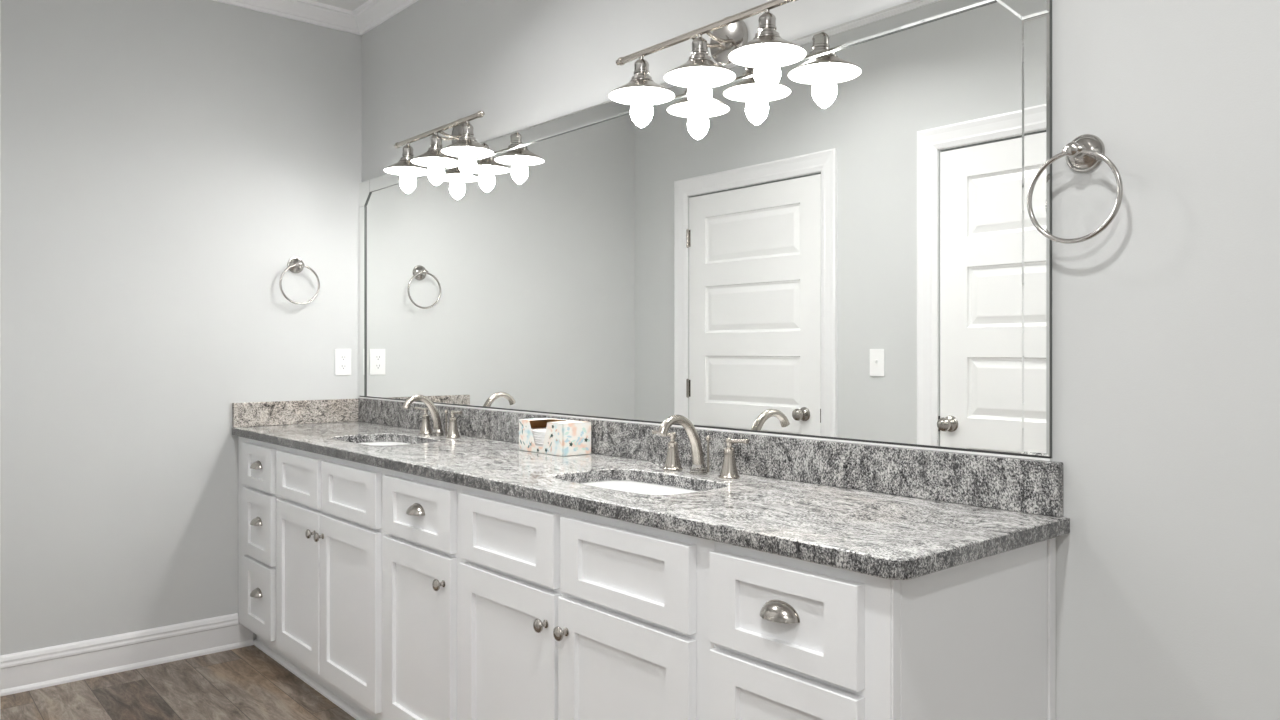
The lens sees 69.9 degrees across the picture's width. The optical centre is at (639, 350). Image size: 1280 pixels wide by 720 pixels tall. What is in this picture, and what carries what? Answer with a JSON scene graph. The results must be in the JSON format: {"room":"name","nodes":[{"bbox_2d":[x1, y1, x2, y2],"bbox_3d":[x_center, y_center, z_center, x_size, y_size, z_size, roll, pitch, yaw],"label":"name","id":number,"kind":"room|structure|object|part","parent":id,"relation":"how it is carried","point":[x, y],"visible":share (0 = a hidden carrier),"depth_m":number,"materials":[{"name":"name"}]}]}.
{"room":"bathroom","nodes":[
{"label":"bathroom","id":0,"kind":"room"},
{"bbox_2d":[0,645,355,719],"bbox_3d":[-1.152,1.298,0.876,4.440,0.080,5.540,0,0,-41],"label":"floor","id":1,"kind":"structure","parent":0,"point":[243,683],"depth_m":3.33,"materials":[{"name":"wood"}]},
{"bbox_2d":[238,436,278,649],"bbox_3d":[-1.360,0.755,3.872,0.586,0.796,0.485,0,0,-41],"label":"vanity cabinet","id":2,"kind":"object","parent":1,"relation":"on","point":[257,496],"visible":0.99,"depth_m":3.66,"materials":[{"name":"white wood"}]},
{"bbox_3d":[-1.538,0.963,3.654,0.031,0.030,0.086,0,0,-41],"label":"cup pull","id":3,"kind":"part","parent":2,"relation":"part of","materials":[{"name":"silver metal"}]},
{"bbox_3d":[-1.538,0.678,3.654,0.031,0.030,0.086,0,0,-41],"label":"cup pull","id":4,"kind":"part","parent":2,"relation":"part of","materials":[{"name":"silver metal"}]},
{"bbox_3d":[-1.538,0.453,3.654,0.031,0.030,0.086,0,0,-41],"label":"cup pull","id":5,"kind":"part","parent":2,"relation":"part of","materials":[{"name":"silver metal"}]},
{"bbox_3d":[-1.527,0.984,3.664,0.021,0.275,0.333,0,0,-41],"label":"drawer","id":6,"kind":"part","parent":2,"relation":"part of","materials":[{"name":"white wood"}]},
{"bbox_3d":[-1.527,0.699,3.664,0.021,0.269,0.333,0,0,-41],"label":"drawer","id":7,"kind":"part","parent":2,"relation":"part of","materials":[{"name":"white wood"}]},
{"bbox_3d":[-1.527,0.465,3.664,0.021,0.171,0.333,0,0,-41],"label":"drawer","id":8,"kind":"part","parent":2,"relation":"part of","materials":[{"name":"white wood"}]},
{"bbox_2d":[253,635,377,719],"bbox_3d":[-0.602,1.206,2.727,0.037,0.104,3.213,0,0,-41],"label":"toe kick","id":9,"kind":"object","parent":1,"relation":"on","point":[330,693],"visible":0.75,"depth_m":3.43,"materials":[{"name":"white wood"}]},
{"bbox_2d":[276,445,385,719],"bbox_3d":[-0.901,0.755,3.333,0.596,0.796,0.927,0,0,-41],"label":"vanity cabinet","id":10,"kind":"object","parent":1,"relation":"on","point":[329,510],"visible":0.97,"depth_m":3.10,"materials":[{"name":"white wood"}]},
{"bbox_3d":[-1.245,0.465,3.339,0.021,0.171,0.410,0,0,-41],"label":"drawer","id":11,"kind":"part","parent":10,"relation":"part of","materials":[{"name":"white wood"}]},
{"bbox_3d":[-1.243,0.843,3.336,0.021,0.557,0.417,0,0,-41],"label":"door","id":12,"kind":"part","parent":10,"relation":"part of","materials":[{"name":"white wood"}]},
{"bbox_3d":[-1.147,0.636,3.185,0.031,0.033,0.033,0,0,-41],"label":"door knob","id":13,"kind":"part","parent":10,"relation":"part of","materials":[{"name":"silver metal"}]},
{"bbox_3d":[-1.100,0.636,3.130,0.031,0.033,0.033,0,0,-41],"label":"door knob","id":14,"kind":"part","parent":10,"relation":"part of","materials":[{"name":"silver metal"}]},
{"bbox_3d":[-0.955,0.843,3.002,0.021,0.557,0.446,0,0,-41],"label":"door","id":15,"kind":"part","parent":10,"relation":"part of","materials":[{"name":"white wood"}]},
{"bbox_3d":[-0.951,0.465,2.997,0.021,0.171,0.432,0,0,-41],"label":"drawer","id":16,"kind":"part","parent":10,"relation":"part of","materials":[{"name":"white wood"}]},
{"bbox_2d":[383,469,461,719],"bbox_3d":[-0.446,0.755,2.806,0.596,0.796,0.464,0,0,-41],"label":"vanity cabinet","id":17,"kind":"object","parent":1,"relation":"on","point":[421,515],"visible":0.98,"depth_m":2.62,"materials":[{"name":"white wood"}]},
{"bbox_3d":[-0.652,0.453,2.627,0.031,0.030,0.086,0,0,-41],"label":"cup pull","id":18,"kind":"part","parent":17,"relation":"part of","materials":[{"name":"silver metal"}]},
{"bbox_3d":[-0.641,0.465,2.638,0.021,0.171,0.413,0,0,-41],"label":"drawer","id":19,"kind":"part","parent":17,"relation":"part of","materials":[{"name":"white wood"}]},
{"bbox_3d":[-0.641,0.843,2.638,0.021,0.557,0.413,0,0,-41],"label":"door","id":20,"kind":"part","parent":17,"relation":"part of","materials":[{"name":"white wood"}]},
{"bbox_3d":[-0.548,0.636,2.491,0.031,0.033,0.033,0,0,-41],"label":"door knob","id":21,"kind":"part","parent":17,"relation":"part of","materials":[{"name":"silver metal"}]},
{"bbox_2d":[460,486,714,719],"bbox_3d":[0.018,0.755,2.269,0.596,0.796,0.953,0,0,-41],"label":"vanity cabinet","id":22,"kind":"object","parent":1,"relation":"on","point":[566,614],"visible":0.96,"depth_m":2.05,"materials":[{"name":"white wood"}]},
{"bbox_3d":[-0.333,0.465,2.282,0.021,0.171,0.430,0,0,-41],"label":"drawer","id":23,"kind":"part","parent":22,"relation":"part of","materials":[{"name":"white wood"}]},
{"bbox_3d":[-0.332,0.843,2.280,0.021,0.557,0.434,0,0,-41],"label":"door","id":24,"kind":"part","parent":22,"relation":"part of","materials":[{"name":"white wood"}]},
{"bbox_3d":[-0.231,0.636,2.123,0.031,0.033,0.033,0,0,-41],"label":"door knob","id":25,"kind":"part","parent":22,"relation":"part of","materials":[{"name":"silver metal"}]},
{"bbox_3d":[-0.178,0.636,2.063,0.031,0.033,0.033,0,0,-41],"label":"door knob","id":26,"kind":"part","parent":22,"relation":"part of","materials":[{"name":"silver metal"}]},
{"bbox_3d":[-0.039,0.843,1.942,0.021,0.557,0.433,0,0,-41],"label":"door","id":27,"kind":"part","parent":22,"relation":"part of","materials":[{"name":"white wood"}]},
{"bbox_3d":[-0.037,0.465,1.939,0.021,0.171,0.425,0,0,-41],"label":"drawer","id":28,"kind":"part","parent":22,"relation":"part of","materials":[{"name":"white wood"}]},
{"bbox_2d":[232,421,1069,579],"bbox_3d":[-0.446,0.340,2.829,0.574,0.033,3.262,0,0,-41],"label":"countertop","id":29,"kind":"structure","parent":22,"relation":"on","point":[882,535],"depth_m":1.97,"materials":[{"name":"stone"}]},
{"bbox_2d":[232,398,357,426],"bbox_3d":[-1.505,0.271,4.057,0.572,0.104,0.021,0,0,-41],"label":"side splash","id":30,"kind":"object","parent":29,"relation":"on","point":[244,414],"visible":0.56,"depth_m":4.03,"materials":[{"name":"stone"}]},
{"bbox_2d":[359,442,407,444],"bbox_3d":[-0.939,0.430,3.365,0.325,0.146,0.499,0,0,-41],"label":"sink basin","id":31,"kind":"object","parent":29,"relation":"in","point":[368,443],"visible":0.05,"depth_m":3.58,"materials":[{"name":"white ceramic"}]},
{"bbox_2d":[402,395,461,437],"bbox_3d":[-0.813,0.243,3.457,0.194,0.160,0.353,0,0,-41],"label":"faucet","id":32,"kind":"object","parent":29,"relation":"on","point":[452,432],"visible":1,"depth_m":3.47,"materials":[{"name":"silver metal"}]},
{"bbox_3d":[-0.820,0.235,3.445,0.168,0.143,0.032,0,0,-45],"label":"spout","id":33,"kind":"part","parent":32,"relation":"part of","materials":[{"name":"silver metal"}]},
{"bbox_3d":[-0.837,0.272,3.577,0.054,0.102,0.054,0,0,-41],"label":"handle","id":34,"kind":"part","parent":32,"relation":"part of","materials":[{"name":"silver metal"}]},
{"bbox_3d":[-0.772,0.310,3.493,0.049,0.026,0.049,0,0,-41],"label":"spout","id":35,"kind":"part","parent":32,"relation":"part of","materials":[{"name":"silver metal"}]},
{"bbox_3d":[-0.745,0.274,3.516,0.013,0.099,0.014,0,0,-41],"label":"lift rod","id":36,"kind":"part","parent":32,"relation":"part of","materials":[{"name":"silver metal"}]},
{"bbox_3d":[-0.698,0.272,3.416,0.054,0.102,0.054,0,0,-41],"label":"handle","id":37,"kind":"part","parent":32,"relation":"part of","materials":[{"name":"silver metal"}]},
{"bbox_2d":[519,418,590,455],"bbox_3d":[-0.274,0.274,2.932,0.111,0.102,0.245,0,0,-41],"label":"tissue box","id":38,"kind":"object","parent":29,"relation":"on","point":[552,436],"visible":1,"depth_m":2.86,"materials":[{"name":"cardboard"}]},
{"bbox_2d":[581,481,699,494],"bbox_3d":[-0.007,0.430,2.288,0.325,0.146,0.499,0,0,-41],"label":"sink basin","id":39,"kind":"object","parent":29,"relation":"in","point":[627,486],"visible":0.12,"depth_m":2.48,"materials":[{"name":"white ceramic"}]},
{"bbox_2d":[652,415,749,478],"bbox_3d":[0.113,0.243,2.378,0.194,0.160,0.353,0,0,-41],"label":"faucet","id":40,"kind":"object","parent":29,"relation":"on","point":[729,468],"visible":1,"depth_m":2.39,"materials":[{"name":"silver metal"}]},
{"bbox_3d":[0.064,0.228,2.522,0.072,0.017,0.016,0,0,43],"label":"lever","id":41,"kind":"part","parent":40,"relation":"part of","materials":[{"name":"silver metal"}]},
{"bbox_3d":[0.090,0.272,2.498,0.054,0.102,0.054,0,0,-41],"label":"handle","id":42,"kind":"part","parent":40,"relation":"part of","materials":[{"name":"silver metal"}]},
{"bbox_3d":[0.106,0.235,2.366,0.168,0.143,0.032,0,0,-45],"label":"spout","id":43,"kind":"part","parent":40,"relation":"part of","materials":[{"name":"silver metal"}]},
{"bbox_3d":[0.154,0.310,2.413,0.049,0.026,0.049,0,0,-41],"label":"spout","id":44,"kind":"part","parent":40,"relation":"part of","materials":[{"name":"silver metal"}]},
{"bbox_3d":[0.182,0.274,2.437,0.013,0.099,0.014,0,0,-41],"label":"lift rod","id":45,"kind":"part","parent":40,"relation":"part of","materials":[{"name":"silver metal"}]},
{"bbox_3d":[0.228,0.272,2.337,0.054,0.102,0.054,0,0,-41],"label":"handle","id":46,"kind":"part","parent":40,"relation":"part of","materials":[{"name":"silver metal"}]},
{"bbox_3d":[0.248,0.228,2.308,0.016,0.017,0.072,0,0,-35],"label":"lever","id":47,"kind":"part","parent":40,"relation":"part of","materials":[{"name":"silver metal"}]},
{"bbox_2d":[710,537,1055,719],"bbox_3d":[0.466,0.755,1.761,0.591,0.796,0.399,0,0,-41],"label":"vanity cabinet","id":48,"kind":"object","parent":1,"relation":"on","point":[793,639],"visible":0.93,"depth_m":1.60,"materials":[{"name":"white wood"}]},
{"bbox_3d":[0.236,0.453,1.599,0.031,0.030,0.086,0,0,-41],"label":"cup pull","id":49,"kind":"part","parent":48,"relation":"part of","materials":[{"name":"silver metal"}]},
{"bbox_3d":[0.248,0.699,1.609,0.021,0.269,0.335,0,0,-41],"label":"drawer","id":50,"kind":"part","parent":48,"relation":"part of","materials":[{"name":"white wood"}]},
{"bbox_3d":[0.248,0.465,1.609,0.021,0.171,0.335,0,0,-41],"label":"drawer","id":51,"kind":"part","parent":48,"relation":"part of","materials":[{"name":"white wood"}]},
{"bbox_3d":[0.597,0.755,1.621,0.522,0.796,0.004,0,0,-41],"label":"panel","id":52,"kind":"part","parent":48,"relation":"part of","materials":[{"name":"white wood"}]},
{"bbox_2d":[0,0,361,655],"bbox_3d":[-1.924,-0.142,3.790,1.800,2.800,0.120,0,0,-41],"label":"wall","id":53,"kind":"structure","parent":0,"point":[164,164],"depth_m":3.68,"materials":[{"name":"paint"}]},
{"bbox_2d":[0,613,253,695],"bbox_3d":[-2.109,1.187,3.536,1.188,0.143,0.022,0,0,-41],"label":"baseboard","id":54,"kind":"structure","parent":53,"relation":"attached to","point":[34,669],"depth_m":3.59,"materials":[{"name":"white wood"}]},
{"bbox_2d":[212,0,359,34],"bbox_3d":[-1.906,-1.504,3.677,1.680,0.076,0.074,0,0,-41],"label":"trim","id":55,"kind":"structure","parent":53,"relation":"attached to","point":[308,11],"depth_m":4.05,"materials":[{"name":"white wood"}]},
{"bbox_2d":[279,257,319,304],"bbox_3d":[-1.504,-0.310,4.029,0.178,0.214,0.066,0,0,-41],"label":"towel ring","id":56,"kind":"object","parent":53,"relation":"attached to","point":[295,264],"visible":1,"depth_m":4.03,"materials":[{"name":"silver metal"}]},
{"bbox_2d":[335,349,350,375],"bbox_3d":[-1.359,0.051,4.192,0.077,0.122,0.008,0,0,-41],"label":"wall outlet","id":57,"kind":"object","parent":53,"relation":"attached to","point":[342,356],"visible":1,"depth_m":4.19,"materials":[{"name":"white plastic"}]},
{"bbox_2d":[340,355,346,360],"bbox_3d":[-1.358,0.030,4.190,0.035,0.027,0.003,0,0,-41],"label":"receptacle","id":58,"kind":"object","parent":57,"relation":"attached to","point":[342,357],"depth_m":4.19,"materials":[{"name":"white plastic"}]},
{"bbox_2d":[340,364,346,369],"bbox_3d":[-1.358,0.071,4.190,0.035,0.027,0.003,0,0,-41],"label":"receptacle","id":59,"kind":"object","parent":57,"relation":"attached to","point":[342,366],"depth_m":4.19,"materials":[{"name":"white plastic"}]},
{"bbox_2d":[311,0,367,10],"bbox_3d":[-1.152,-1.582,0.876,4.440,0.080,5.540,0,0,-41],"label":"ceiling","id":60,"kind":"structure","parent":0,"point":[351,5],"depth_m":4.06,"materials":[{"name":"paint"}]},
{"bbox_2d":[362,0,1279,719],"bbox_3d":[0.483,-0.142,2.287,0.120,2.800,5.300,0,0,-41],"label":"wall","id":61,"kind":"structure","parent":0,"point":[1166,320],"depth_m":1.69,"materials":[{"name":"paint"}]},
{"bbox_2d":[353,0,418,35],"bbox_3d":[0.409,-1.504,2.224,0.074,0.076,5.300,0,0,-41],"label":"trim","id":62,"kind":"structure","parent":61,"relation":"attached to","point":[372,13],"depth_m":4.05,"materials":[{"name":"white wood"}]},
{"bbox_2d":[384,111,493,192],"bbox_3d":[-0.764,-0.763,3.478,0.210,0.271,0.686,0,0,-41],"label":"vanity light","id":63,"kind":"object","parent":61,"relation":"attached to","point":[464,145],"visible":1,"depth_m":3.45,"materials":[{"name":"white glass"}]},
{"bbox_3d":[-0.925,-0.736,3.647,0.188,0.041,0.188,0,0,-41],"label":"lamp shade","id":64,"kind":"part","parent":63,"relation":"part of","materials":[{"name":"white glass"}]},
{"bbox_2d":[399,143,413,160],"bbox_3d":[-0.925,-0.793,3.647,0.069,0.084,0.069,0,0,-41],"label":"socket","id":65,"kind":"object","parent":63,"relation":"attached to","point":[407,154],"depth_m":3.63,"materials":[{"name":"silver metal"}]},
{"bbox_3d":[-0.925,-0.686,3.647,0.064,0.116,0.064,0,0,-41],"label":"bulb","id":66,"kind":"part","parent":63,"relation":"part of","materials":[{"name":"white glass"}]},
{"bbox_3d":[-0.773,-0.736,3.471,0.188,0.041,0.188,0,0,-41],"label":"lamp shade","id":67,"kind":"part","parent":63,"relation":"part of","materials":[{"name":"white glass"}]},
{"bbox_2d":[428,132,442,150],"bbox_3d":[-0.773,-0.793,3.471,0.069,0.084,0.069,0,0,-41],"label":"socket","id":68,"kind":"object","parent":63,"relation":"attached to","point":[436,140],"depth_m":3.45,"materials":[{"name":"silver metal"}]},
{"bbox_3d":[-0.773,-0.686,3.471,0.064,0.116,0.064,0,0,-41],"label":"bulb","id":69,"kind":"part","parent":63,"relation":"part of","materials":[{"name":"white glass"}]},
{"bbox_3d":[-0.750,-0.823,3.523,0.102,0.021,0.011,0,0,-38],"label":"support arm","id":70,"kind":"part","parent":63,"relation":"part of","materials":[{"name":"silver metal"}]},
{"bbox_3d":[-0.718,-0.823,3.486,0.102,0.021,0.011,0,0,-44],"label":"support arm","id":71,"kind":"part","parent":63,"relation":"part of","materials":[{"name":"silver metal"}]},
{"bbox_3d":[-0.621,-0.736,3.295,0.188,0.041,0.188,0,0,-41],"label":"lamp shade","id":72,"kind":"part","parent":63,"relation":"part of","materials":[{"name":"white glass"}]},
{"bbox_2d":[459,121,476,140],"bbox_3d":[-0.621,-0.793,3.295,0.069,0.084,0.069,0,0,-41],"label":"socket","id":73,"kind":"object","parent":63,"relation":"attached to","point":[467,133],"depth_m":3.28,"materials":[{"name":"silver metal"}]},
{"bbox_3d":[-0.621,-0.686,3.295,0.064,0.116,0.064,0,0,-41],"label":"bulb","id":74,"kind":"part","parent":63,"relation":"part of","materials":[{"name":"white glass"}]},
{"bbox_2d":[359,0,1051,460],"bbox_3d":[-0.244,-0.281,3.026,0.013,0.996,3.227,0,0,-41],"label":"wall mirror","id":75,"kind":"object","parent":61,"relation":"attached to","point":[850,249],"visible":0.98,"depth_m":2.34,"materials":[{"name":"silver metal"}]},
{"bbox_2d":[608,0,806,127],"bbox_3d":[0.165,-0.763,2.402,0.210,0.271,0.686,0,0,-41],"label":"vanity light","id":76,"kind":"object","parent":61,"relation":"attached to","point":[767,51],"visible":1,"depth_m":2.38,"materials":[{"name":"silver metal"}]},
{"bbox_2d":[629,56,652,81],"bbox_3d":[0.005,-0.793,2.570,0.069,0.084,0.069,0,0,-41],"label":"socket","id":77,"kind":"object","parent":76,"relation":"attached to","point":[641,66],"depth_m":2.55,"materials":[{"name":"silver metal"}]},
{"bbox_3d":[0.005,-0.736,2.570,0.188,0.041,0.188,0,0,-41],"label":"lamp shade","id":78,"kind":"part","parent":76,"relation":"part of","materials":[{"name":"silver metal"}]},
{"bbox_3d":[0.005,-0.686,2.570,0.064,0.116,0.064,0,0,-41],"label":"bulb","id":79,"kind":"part","parent":76,"relation":"part of","materials":[{"name":"white glass"}]},
{"bbox_2d":[688,34,711,60],"bbox_3d":[0.157,-0.793,2.394,0.069,0.084,0.069,0,0,-41],"label":"socket","id":80,"kind":"object","parent":76,"relation":"attached to","point":[699,52],"depth_m":2.38,"materials":[{"name":"silver metal"}]},
{"bbox_3d":[0.157,-0.736,2.394,0.188,0.041,0.188,0,0,-41],"label":"lamp shade","id":81,"kind":"part","parent":76,"relation":"part of","materials":[{"name":"silver metal"}]},
{"bbox_3d":[0.157,-0.686,2.394,0.064,0.116,0.064,0,0,-41],"label":"bulb","id":82,"kind":"part","parent":76,"relation":"part of","materials":[{"name":"white glass"}]},
{"bbox_3d":[0.179,-0.823,2.447,0.102,0.021,0.011,0,0,-38],"label":"support arm","id":83,"kind":"part","parent":76,"relation":"part of","materials":[{"name":"silver metal"}]},
{"bbox_3d":[0.212,-0.823,2.409,0.102,0.021,0.011,0,0,-44],"label":"support arm","id":84,"kind":"part","parent":76,"relation":"part of","materials":[{"name":"silver metal"}]},
{"bbox_2d":[753,9,779,38],"bbox_3d":[0.308,-0.793,2.218,0.069,0.084,0.069,0,0,-41],"label":"socket","id":85,"kind":"object","parent":76,"relation":"attached to","point":[767,28],"depth_m":2.20,"materials":[{"name":"silver metal"}]},
{"bbox_3d":[0.308,-0.736,2.218,0.188,0.041,0.188,0,0,-41],"label":"lamp shade","id":86,"kind":"part","parent":76,"relation":"part of","materials":[{"name":"silver metal"}]},
{"bbox_3d":[0.308,-0.686,2.218,0.064,0.116,0.064,0,0,-41],"label":"bulb","id":87,"kind":"part","parent":76,"relation":"part of","materials":[{"name":"white glass"}]},
{"bbox_2d":[358,398,1062,516],"bbox_3d":[-0.235,0.270,3.006,0.025,0.106,3.230,0,0,-41],"label":"backsplash","id":88,"kind":"structure","parent":61,"relation":"attached to","point":[1030,486],"depth_m":2.20,"materials":[{"name":"stone"}]},
{"bbox_2d":[1027,134,1122,243],"bbox_3d":[0.832,-0.310,1.740,0.066,0.214,0.178,0,0,-41],"label":"towel ring","id":89,"kind":"object","parent":61,"relation":"attached to","point":[1085,153],"visible":1,"depth_m":1.74,"materials":[{"name":"silver metal"}]}
]}

